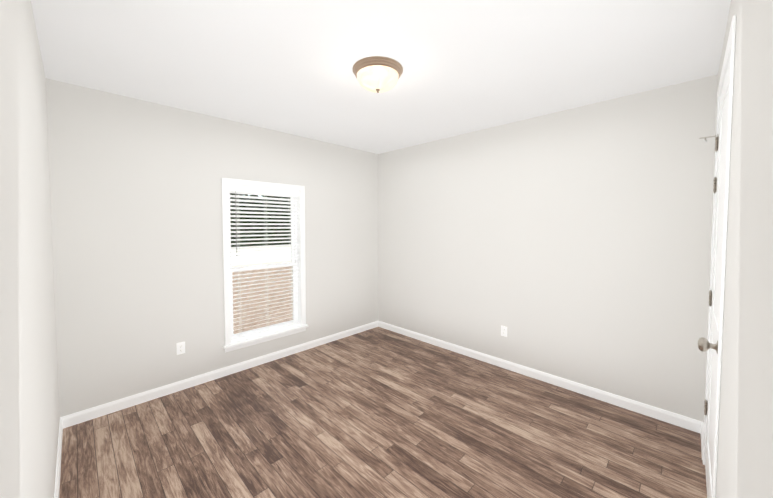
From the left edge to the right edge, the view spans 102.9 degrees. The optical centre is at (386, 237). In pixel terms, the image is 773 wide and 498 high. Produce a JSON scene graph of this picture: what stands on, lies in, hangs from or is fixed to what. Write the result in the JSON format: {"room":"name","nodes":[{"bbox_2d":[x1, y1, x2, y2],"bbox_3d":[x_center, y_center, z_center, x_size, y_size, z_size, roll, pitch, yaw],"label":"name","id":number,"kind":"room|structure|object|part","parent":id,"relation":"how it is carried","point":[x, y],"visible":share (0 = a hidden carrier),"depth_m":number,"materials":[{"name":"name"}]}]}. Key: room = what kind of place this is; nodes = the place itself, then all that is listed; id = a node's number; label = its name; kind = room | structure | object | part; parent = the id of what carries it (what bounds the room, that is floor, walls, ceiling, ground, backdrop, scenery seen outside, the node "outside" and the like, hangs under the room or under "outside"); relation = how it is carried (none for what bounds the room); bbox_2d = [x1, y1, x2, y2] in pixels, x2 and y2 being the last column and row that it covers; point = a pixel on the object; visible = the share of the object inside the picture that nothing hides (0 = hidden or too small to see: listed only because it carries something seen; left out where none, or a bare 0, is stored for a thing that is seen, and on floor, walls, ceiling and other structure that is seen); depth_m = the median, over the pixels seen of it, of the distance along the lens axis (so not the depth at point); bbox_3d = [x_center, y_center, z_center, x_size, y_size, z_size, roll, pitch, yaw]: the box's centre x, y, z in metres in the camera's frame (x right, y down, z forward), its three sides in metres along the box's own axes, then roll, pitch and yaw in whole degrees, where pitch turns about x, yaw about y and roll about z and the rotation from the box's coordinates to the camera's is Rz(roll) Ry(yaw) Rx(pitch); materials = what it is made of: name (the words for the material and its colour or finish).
{"room":"empty bedroom","nodes":[
{"label":"empty bedroom","id":0,"kind":"room"},
{"bbox_2d":[0,0,59,497],"bbox_3d":[-1.349,0.206,1.073,3.643,2.740,0.140,2,3,45],"label":"wall","id":1,"kind":"structure","parent":0,"point":[29,412],"depth_m":1.07,"materials":[{"name":"paint"}]},
{"bbox_2d":[54,418,62,497],"bbox_3d":[-1.296,1.527,1.179,3.643,0.092,0.014,2,3,45],"label":"baseboard","id":2,"kind":"structure","parent":1,"relation":"attached to","point":[57,478],"depth_m":2.02,"materials":[{"name":"paint"}]},
{"bbox_2d":[46,78,377,416],"bbox_3d":[-1.414,0.105,3.699,0.140,2.740,3.792,2,3,45],"label":"wall","id":3,"kind":"structure","parent":0,"point":[136,206],"depth_m":2.91,"materials":[{"name":"paint"}]},
{"bbox_2d":[176,342,184,354],"bbox_3d":[-2.016,1.087,3.021,0.008,0.114,0.070,2,3,45],"label":"outlet","id":4,"kind":"object","parent":3,"relation":"attached to","point":[180,347],"visible":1,"depth_m":3.02,"materials":[{"name":"white plastic"}]},
{"bbox_2d":[221,178,307,352],"bbox_3d":[-1.429,0.290,3.656,0.180,1.866,1.011,2,3,45],"label":"window","id":5,"kind":"structure","parent":3,"relation":"in","point":[229,345],"depth_m":3.64,"materials":[{"name":"paint"}]},
{"bbox_2d":[232,267,292,332],"bbox_3d":[-1.492,0.737,3.735,0.001,0.756,0.793,2,3,45],"label":"screen","id":6,"kind":"object","parent":5,"relation":"in","point":[262,299],"depth_m":3.72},
{"bbox_2d":[228,185,299,342],"bbox_3d":[-1.417,0.282,3.643,0.070,1.721,0.847,2,3,45],"label":"window blinds","id":7,"kind":"object","parent":5,"relation":"attached to","point":[235,189],"visible":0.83,"depth_m":3.60,"materials":[{"name":"white plastic"}]},
{"bbox_2d":[60,321,377,428],"bbox_3d":[-1.359,1.430,3.696,0.014,0.092,3.512,2,3,45],"label":"baseboard","id":8,"kind":"structure","parent":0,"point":[103,409],"depth_m":3.10,"materials":[{"name":"paint"}]},
{"bbox_2d":[31,0,730,153],"bbox_3d":[-0.067,-1.263,2.317,3.923,0.100,3.792,2,3,45],"label":"ceiling","id":9,"kind":"structure","parent":0,"point":[286,66],"depth_m":2.04,"materials":[{"name":"paint"}]},
{"bbox_2d":[353,56,402,92],"bbox_3d":[-0.063,-1.127,2.224,0.362,0.164,0.362,2,3,45],"label":"ceiling light","id":10,"kind":"object","parent":9,"relation":"hanging from","point":[377,74],"visible":1,"depth_m":2.12,"materials":[{"name":"beige glass"}]},
{"bbox_2d":[59,327,706,497],"bbox_3d":[-0.067,1.575,2.427,3.923,0.100,3.792,2,3,45],"label":"floor","id":11,"kind":"structure","parent":0,"point":[377,412],"depth_m":2.34,"materials":[{"name":"brown wood"}]},
{"bbox_2d":[378,74,717,421],"bbox_3d":[1.215,0.106,3.671,3.643,2.740,0.140,2,3,45],"label":"wall","id":12,"kind":"structure","parent":0,"point":[573,244],"depth_m":2.99,"materials":[{"name":"paint"}]},
{"bbox_2d":[501,326,506,336],"bbox_3d":[1.330,1.063,3.490,0.070,0.114,0.008,2,3,45],"label":"outlet","id":13,"kind":"object","parent":12,"relation":"attached to","point":[503,330],"visible":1,"depth_m":3.49,"materials":[{"name":"white plastic"}]},
{"bbox_2d":[378,321,701,433],"bbox_3d":[1.161,1.431,3.668,3.643,0.092,0.014,2,3,45],"label":"baseboard","id":14,"kind":"structure","parent":12,"relation":"attached to","point":[688,423],"depth_m":3.05,"materials":[{"name":"paint"}]},
{"bbox_2d":[701,422,703,459],"bbox_3d":[2.321,1.485,2.261,0.014,0.092,0.390,2,3,45],"label":"baseboard","id":15,"kind":"structure","parent":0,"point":[702,429],"depth_m":2.26,"materials":[{"name":"paint"}]},
{"bbox_2d":[704,0,772,497],"bbox_3d":[1.279,0.208,1.045,0.140,2.740,3.792,2,3,45],"label":"wall","id":16,"kind":"structure","parent":0,"point":[745,454],"depth_m":0.82,"materials":[{"name":"paint"}]},
{"bbox_2d":[698,58,729,497],"bbox_3d":[1.825,0.326,1.731,0.109,2.428,0.943,2,3,45],"label":"door","id":17,"kind":"structure","parent":16,"relation":"in","point":[704,344],"depth_m":1.80,"materials":[{"name":"paint"}]},
{"bbox_2d":[699,135,718,141],"bbox_3d":[2.107,-0.646,2.012,0.092,0.034,0.049,2,3,45],"label":"door stop","id":18,"kind":"object","parent":17,"relation":"in","point":[705,140],"visible":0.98,"depth_m":2.03,"materials":[{"name":"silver metal"}]},
{"bbox_3d":[1.525,0.512,1.458,0.074,0.068,0.068,2,3,45],"label":"knob","id":19,"kind":"part","parent":17,"relation":"part of","materials":[{"name":"silver metal"}]},
{"bbox_3d":[2.141,0.265,2.032,0.015,1.858,0.068,2,3,45],"label":"door hinge","id":20,"kind":"part","parent":17,"relation":"part of","materials":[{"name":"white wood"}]},
{"bbox_2d":[703,15,735,497],"bbox_3d":[1.872,0.302,1.657,0.152,2.503,1.030,2,3,45],"label":"door frame","id":21,"kind":"structure","parent":16,"relation":"attached to","point":[730,48],"depth_m":1.36,"materials":[{"name":"paint"}]},
{"label":"outside","id":22,"kind":"structure","parent":0,"visible":0},
{"bbox_2d":[230,193,290,253],"bbox_3d":[-14.065,-6.916,19.065,0.100,16.420,72.000,2,3,45],"label":"trees","id":23,"kind":"object","parent":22,"point":[264,244],"depth_m":23.68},
{"bbox_2d":[231,250,292,333],"bbox_3d":[-7.994,1.591,11.296,19.710,0.020,65.000,2,3,45],"label":"ground","id":24,"kind":"structure","parent":22,"point":[264,292],"depth_m":9.28,"materials":[{"name":"beige"}]}
]}

